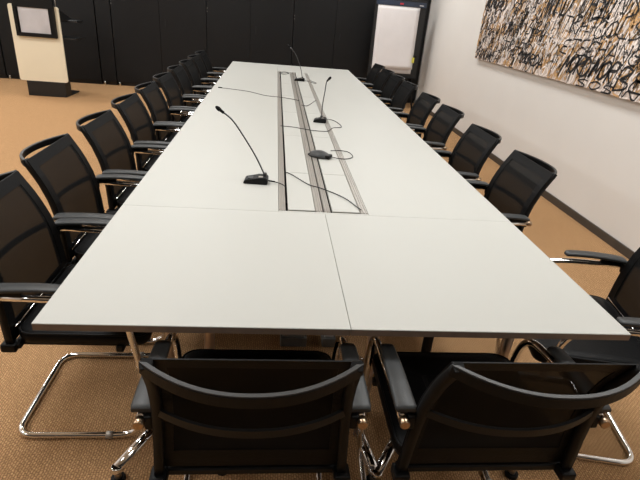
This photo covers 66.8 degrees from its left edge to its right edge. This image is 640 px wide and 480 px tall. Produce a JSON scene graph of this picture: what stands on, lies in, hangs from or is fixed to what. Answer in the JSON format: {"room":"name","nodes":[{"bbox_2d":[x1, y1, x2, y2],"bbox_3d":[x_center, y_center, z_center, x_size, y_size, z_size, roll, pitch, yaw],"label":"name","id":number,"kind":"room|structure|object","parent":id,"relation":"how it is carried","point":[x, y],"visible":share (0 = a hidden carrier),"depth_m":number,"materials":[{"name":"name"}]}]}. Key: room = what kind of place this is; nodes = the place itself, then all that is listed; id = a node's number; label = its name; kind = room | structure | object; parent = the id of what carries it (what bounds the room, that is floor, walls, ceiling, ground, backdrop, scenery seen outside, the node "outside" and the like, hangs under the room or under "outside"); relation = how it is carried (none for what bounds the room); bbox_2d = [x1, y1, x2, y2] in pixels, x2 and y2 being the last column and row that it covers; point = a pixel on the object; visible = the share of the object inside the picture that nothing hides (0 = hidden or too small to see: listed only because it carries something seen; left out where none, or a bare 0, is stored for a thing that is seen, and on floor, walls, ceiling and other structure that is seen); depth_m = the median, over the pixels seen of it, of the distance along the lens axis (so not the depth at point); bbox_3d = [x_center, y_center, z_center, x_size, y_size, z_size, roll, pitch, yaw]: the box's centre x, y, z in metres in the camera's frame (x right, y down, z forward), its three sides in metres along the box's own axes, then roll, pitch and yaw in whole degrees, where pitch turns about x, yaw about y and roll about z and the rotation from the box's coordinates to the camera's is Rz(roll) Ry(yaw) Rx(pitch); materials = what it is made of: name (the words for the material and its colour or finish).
{"room":"conference room","nodes":[
{"label":"conference room","id":0,"kind":"room"},
{"bbox_2d":[0,78,639,479],"bbox_3d":[-1.956,-0.447,4.115,8.900,0.060,12.000,2,26,-6],"label":"floor","id":1,"kind":"structure","parent":0,"point":[86,394],"depth_m":2.08,"materials":[{"name":"beige carpet"}]},
{"bbox_2d":[0,39,8,77],"bbox_3d":[-5.837,-3.915,7.718,1.300,2.450,0.464,1,26,-9],"label":"wall panel","id":2,"kind":"object","parent":1,"relation":"on","point":[3,73],"visible":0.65,"depth_m":8.07,"materials":[{"name":"black wood"}]},
{"bbox_2d":[7,0,84,97],"bbox_3d":[-3.896,-2.864,7.045,0.825,1.450,0.570,2,26,-6],"label":"lectern","id":3,"kind":"object","parent":1,"relation":"on","point":[38,38],"visible":1,"depth_m":6.85,"materials":[{"name":"beige paint"}]},
{"bbox_2d":[59,10,82,22],"bbox_3d":[-3.843,-3.198,6.882,0.780,0.160,0.420,2,26,-6],"label":"shelf","id":4,"kind":"object","parent":3,"relation":"attached to","point":[63,17],"depth_m":6.87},
{"bbox_2d":[62,35,84,39],"bbox_3d":[-3.866,-2.936,7.002,0.780,0.022,0.350,2,26,-6],"label":"shelf","id":5,"kind":"object","parent":3,"relation":"attached to","point":[63,37],"depth_m":6.97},
{"bbox_2d":[0,0,103,83],"bbox_3d":[-4.433,-3.893,7.932,1.500,2.450,0.464,1,26,-9],"label":"wall panel","id":6,"kind":"object","parent":1,"relation":"on","point":[82,56],"visible":0.44,"depth_m":8.02,"materials":[{"name":"black wood"}]},
{"bbox_2d":[0,170,152,438],"bbox_3d":[-0.907,0.236,1.801,0.630,0.876,0.553,2,26,-6],"label":"chair","id":7,"kind":"object","parent":1,"relation":"on","point":[33,261],"visible":0.64,"depth_m":1.68,"materials":[{"name":"black fabric"}]},
{"bbox_2d":[19,133,165,343],"bbox_3d":[-0.976,-0.007,2.296,0.630,0.876,0.553,2,26,-6],"label":"chair","id":8,"kind":"object","parent":1,"relation":"on","point":[61,170],"visible":0.52,"depth_m":2.12,"materials":[{"name":"black fabric"}]},
{"bbox_2d":[94,0,118,84],"bbox_3d":[-3.561,-3.879,8.067,0.235,2.450,0.461,1,26,-9],"label":"wall panel","id":9,"kind":"object","parent":1,"relation":"on","point":[102,7],"visible":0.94,"depth_m":8.10,"materials":[{"name":"wood"}]},
{"bbox_2d":[76,109,166,211],"bbox_3d":[-1.006,-0.258,2.813,0.630,0.876,0.553,3,26,-5],"label":"chair","id":10,"kind":"object","parent":1,"relation":"on","point":[113,150],"visible":0.41,"depth_m":2.63,"materials":[{"name":"black fabric"}]},
{"bbox_2d":[111,93,183,170],"bbox_3d":[-1.053,-0.515,3.341,0.630,0.876,0.553,2,26,-6],"label":"chair","id":11,"kind":"object","parent":1,"relation":"on","point":[134,113],"visible":0.38,"depth_m":3.17,"materials":[{"name":"black fabric"}]},
{"bbox_2d":[110,0,206,88],"bbox_3d":[-2.684,-3.864,8.200,1.520,2.450,0.464,1,26,-9],"label":"wall panel","id":12,"kind":"object","parent":1,"relation":"on","point":[150,37],"visible":0.86,"depth_m":8.16,"materials":[{"name":"black wood"}]},
{"bbox_2d":[134,81,195,145],"bbox_3d":[-1.098,-0.759,3.843,0.630,0.876,0.553,2,26,-6],"label":"chair","id":13,"kind":"object","parent":1,"relation":"on","point":[151,94],"visible":0.35,"depth_m":3.69,"materials":[{"name":"black fabric"}]},
{"bbox_2d":[153,72,204,127],"bbox_3d":[-1.144,-1.015,4.369,0.630,0.876,0.553,3,26,-5],"label":"chair","id":14,"kind":"object","parent":1,"relation":"on","point":[167,82],"visible":0.35,"depth_m":4.21,"materials":[{"name":"black fabric"}]},
{"bbox_2d":[167,64,212,116],"bbox_3d":[-1.192,-1.276,4.905,0.630,0.876,0.553,2,26,-6],"label":"chair","id":15,"kind":"object","parent":1,"relation":"on","point":[186,89],"visible":0.38,"depth_m":4.74,"materials":[{"name":"black fabric"}]},
{"bbox_2d":[31,205,350,479],"bbox_3d":[-0.376,0.382,1.751,0.799,0.740,0.788,2,26,-6],"label":"conference table","id":16,"kind":"object","parent":1,"relation":"on","point":[167,270],"visible":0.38,"depth_m":1.47,"materials":[{"name":"white laminate"}]},
{"bbox_2d":[179,59,217,104],"bbox_3d":[-1.226,-1.520,5.408,0.630,0.876,0.553,2,26,-6],"label":"chair","id":17,"kind":"object","parent":1,"relation":"on","point":[190,67],"visible":0.27,"depth_m":5.24,"materials":[{"name":"black fabric"}]},
{"bbox_2d":[187,54,222,94],"bbox_3d":[-1.270,-1.762,5.906,0.630,0.876,0.553,2,26,-6],"label":"chair","id":18,"kind":"object","parent":1,"relation":"on","point":[196,59],"visible":0.31,"depth_m":5.75,"materials":[{"name":"black fabric"}]},
{"bbox_2d":[195,50,226,85],"bbox_3d":[-1.314,-2.005,6.403,0.630,0.876,0.553,2,26,-6],"label":"chair","id":19,"kind":"object","parent":1,"relation":"on","point":[203,55],"visible":0.28,"depth_m":6.27,"materials":[{"name":"black fabric"}]},
{"bbox_2d":[206,0,293,81],"bbox_3d":[-1.208,-3.840,8.425,1.457,2.450,0.464,1,26,-9],"label":"wall panel","id":20,"kind":"object","parent":1,"relation":"on","point":[251,31],"visible":0.64,"depth_m":8.31,"materials":[{"name":"black wood"}]},
{"bbox_2d":[131,333,370,479],"bbox_3d":[-0.180,0.526,1.331,0.553,0.876,0.630,2,26,-6],"label":"chair","id":21,"kind":"object","parent":1,"relation":"on","point":[207,411],"visible":0.99,"depth_m":1.13,"materials":[{"name":"black fabric"}]},
{"bbox_2d":[280,335,306,346],"bbox_3d":[-0.132,0.478,2.392,0.128,0.054,0.085,2,26,-6],"label":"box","id":22,"kind":"object","parent":1,"relation":"on","point":[285,340],"visible":0.63,"depth_m":2.35,"materials":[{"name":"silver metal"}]},
{"bbox_2d":[123,61,509,221],"bbox_3d":[-0.220,-0.933,4.522,1.600,0.742,5.300,2,26,-6],"label":"conference table","id":23,"kind":"object","parent":1,"relation":"on","point":[391,171],"visible":0.78,"depth_m":2.69,"materials":[{"name":"white laminate"}]},
{"bbox_2d":[215,106,268,184],"bbox_3d":[-0.350,-0.426,2.191,0.241,0.335,0.070,4,26,-2],"label":"table microphone","id":24,"kind":"object","parent":23,"relation":"on","point":[261,179],"visible":1,"depth_m":2.23,"materials":[{"name":"black plastic"}]},
{"bbox_2d":[226,88,298,100],"bbox_3d":[-0.557,-1.337,4.437,0.840,0.005,0.057,16,28,22],"label":"cable","id":25,"kind":"object","parent":23,"relation":"on","point":[226,88],"visible":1,"depth_m":4.41,"materials":[{"name":"black plastic"}]},
{"bbox_2d":[287,44,304,81],"bbox_3d":[-0.265,-1.956,5.362,0.214,0.368,0.080,3,26,-3],"label":"table microphone","id":26,"kind":"object","parent":23,"relation":"on","point":[302,78],"visible":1,"depth_m":5.40,"materials":[{"name":"black plastic"}]},
{"bbox_2d":[280,79,328,202],"bbox_3d":[-0.172,-1.026,4.083,0.372,0.015,4.554,2,26,-6],"label":"cable tray","id":27,"kind":"object","parent":23,"relation":"on","point":[280,79],"depth_m":3.07,"materials":[{"name":"silver metal"}]},
{"bbox_2d":[285,119,341,131],"bbox_3d":[-0.006,-0.809,3.429,0.278,0.012,0.495,25,32,35],"label":"cable","id":28,"kind":"object","parent":23,"relation":"on","point":[327,119],"visible":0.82,"depth_m":3.34,"materials":[{"name":"black plastic"}]},
{"bbox_2d":[308,150,331,159],"bbox_3d":[-0.001,-0.486,2.724,0.136,0.037,0.080,13,27,15],"label":"speaker unit","id":29,"kind":"object","parent":23,"relation":"on","point":[320,154],"visible":1,"depth_m":2.70,"materials":[{"name":"grey plastic"}]},
{"bbox_2d":[313,77,330,122],"bbox_3d":[0.017,-1.016,3.503,0.105,0.325,0.080,6,26,1],"label":"table microphone","id":30,"kind":"object","parent":23,"relation":"on","point":[321,119],"visible":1,"depth_m":3.53,"materials":[{"name":"black plastic"}]},
{"bbox_2d":[284,171,360,209],"bbox_3d":[0.004,-0.238,2.247,0.038,0.006,0.567,-16,33,-38],"label":"cable","id":31,"kind":"object","parent":23,"relation":"on","point":[284,171],"visible":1,"depth_m":2.23,"materials":[{"name":"black plastic"}]},
{"bbox_2d":[331,150,352,158],"bbox_3d":[0.118,-0.494,2.794,0.143,0.012,0.180,2,26,-6],"label":"cable","id":32,"kind":"object","parent":23,"relation":"on","point":[331,150],"visible":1,"depth_m":2.84,"materials":[{"name":"black plastic"}]},
{"bbox_2d":[321,335,335,346],"bbox_3d":[0.040,0.485,2.410,0.065,0.054,0.085,2,26,-6],"label":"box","id":33,"kind":"object","parent":1,"relation":"on","point":[326,340],"visible":0.58,"depth_m":2.37,"materials":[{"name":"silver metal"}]},
{"bbox_2d":[291,0,375,82],"bbox_3d":[0.240,-3.816,8.646,1.463,2.450,0.464,1,26,-9],"label":"wall panel","id":34,"kind":"object","parent":1,"relation":"on","point":[330,34],"visible":0.61,"depth_m":8.50,"materials":[{"name":"black wood"}]},
{"bbox_2d":[356,63,384,88],"bbox_3d":[0.518,-1.952,6.636,0.630,0.876,0.553,2,26,-6],"label":"chair","id":35,"kind":"object","parent":1,"relation":"on","point":[375,70],"visible":0.25,"depth_m":6.51,"materials":[{"name":"black fabric"}]},
{"bbox_2d":[362,68,394,96],"bbox_3d":[0.563,-1.705,6.129,0.630,0.876,0.553,2,26,-6],"label":"chair","id":36,"kind":"object","parent":1,"relation":"on","point":[383,76],"visible":0.29,"depth_m":6.00,"materials":[{"name":"black fabric"}]},
{"bbox_2d":[370,74,404,106],"bbox_3d":[0.607,-1.466,5.636,0.630,0.876,0.553,2,26,-6],"label":"chair","id":37,"kind":"object","parent":1,"relation":"on","point":[393,82],"visible":0.25,"depth_m":5.50,"materials":[{"name":"black fabric"}]},
{"bbox_2d":[367,0,427,107],"bbox_3d":[1.237,-3.189,8.351,0.893,1.744,0.507,1,26,-8],"label":"flip chart","id":38,"kind":"object","parent":1,"relation":"on","point":[398,25],"visible":0.91,"depth_m":8.10,"materials":[{"name":"white paper"}]},
{"bbox_2d":[379,81,417,118],"bbox_3d":[0.651,-1.221,5.134,0.630,0.876,0.553,2,26,-6],"label":"chair","id":39,"kind":"object","parent":1,"relation":"on","point":[400,98],"visible":0.33,"depth_m":4.98,"materials":[{"name":"black fabric"}]},
{"bbox_2d":[393,0,430,102],"bbox_3d":[1.415,-3.798,8.827,0.905,2.450,0.461,1,26,-9],"label":"wall panel","id":40,"kind":"object","parent":1,"relation":"on","point":[415,81],"visible":0.12,"depth_m":8.86,"materials":[{"name":"wood"}]},
{"bbox_2d":[393,92,440,137],"bbox_3d":[0.710,-0.896,4.466,0.630,0.876,0.553,2,26,-6],"label":"chair","id":41,"kind":"object","parent":1,"relation":"on","point":[425,103],"visible":0.32,"depth_m":4.33,"materials":[{"name":"black fabric"}]},
{"bbox_2d":[408,104,463,153],"bbox_3d":[0.758,-0.634,3.929,0.630,0.876,0.553,2,26,-6],"label":"chair","id":42,"kind":"object","parent":1,"relation":"on","point":[442,123],"visible":0.37,"depth_m":3.79,"materials":[{"name":"black fabric"}]},
{"bbox_2d":[433,123,501,180],"bbox_3d":[0.794,-0.317,3.272,0.630,0.876,0.553,2,26,-6],"label":"chair","id":43,"kind":"object","parent":1,"relation":"on","point":[472,150],"visible":0.29,"depth_m":3.13,"materials":[{"name":"black fabric"}]},
{"bbox_2d":[325,214,630,479],"bbox_3d":[0.419,0.412,1.836,0.799,0.740,0.788,2,26,-6],"label":"conference table","id":44,"kind":"object","parent":1,"relation":"on","point":[428,278],"visible":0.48,"depth_m":1.56,"materials":[{"name":"white laminate"}]},
{"bbox_2d":[358,336,639,479],"bbox_3d":[0.428,0.549,1.396,0.553,0.876,0.630,2,26,-6],"label":"chair","id":45,"kind":"object","parent":1,"relation":"on","point":[444,411],"visible":0.96,"depth_m":1.21,"materials":[{"name":"black fabric"}]},
{"bbox_2d":[466,149,556,231],"bbox_3d":[0.846,-0.029,2.681,0.630,0.876,0.553,2,26,-6],"label":"chair","id":46,"kind":"object","parent":1,"relation":"on","point":[522,178],"visible":0.41,"depth_m":2.54,"materials":[{"name":"black fabric"}]},
{"bbox_2d":[494,247,639,465],"bbox_3d":[1.097,0.367,1.901,0.630,0.876,0.553,7,26,4],"label":"chair","id":47,"kind":"object","parent":1,"relation":"on","point":[622,302],"visible":0.52,"depth_m":1.88,"materials":[{"name":"black fabric"}]},
{"bbox_2d":[413,0,639,251],"bbox_3d":[2.401,-1.616,3.931,0.120,2.900,12.000,2,26,-6],"label":"wall","id":48,"kind":"structure","parent":0,"point":[591,138],"depth_m":4.74,"materials":[{"name":"white paint"}]},
{"bbox_2d":[415,100,634,258],"bbox_3d":[2.248,-0.192,4.220,0.014,0.068,11.100,2,26,-6],"label":"baseboard","id":49,"kind":"structure","parent":48,"relation":"attached to","point":[624,250],"depth_m":4.15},
{"bbox_2d":[475,0,639,102],"bbox_3d":[2.301,-2.036,4.171,0.058,1.315,4.440,2,26,-6],"label":"painting","id":50,"kind":"object","parent":48,"relation":"attached to","point":[594,45],"visible":1,"depth_m":4.34,"materials":[{"name":"paint"}]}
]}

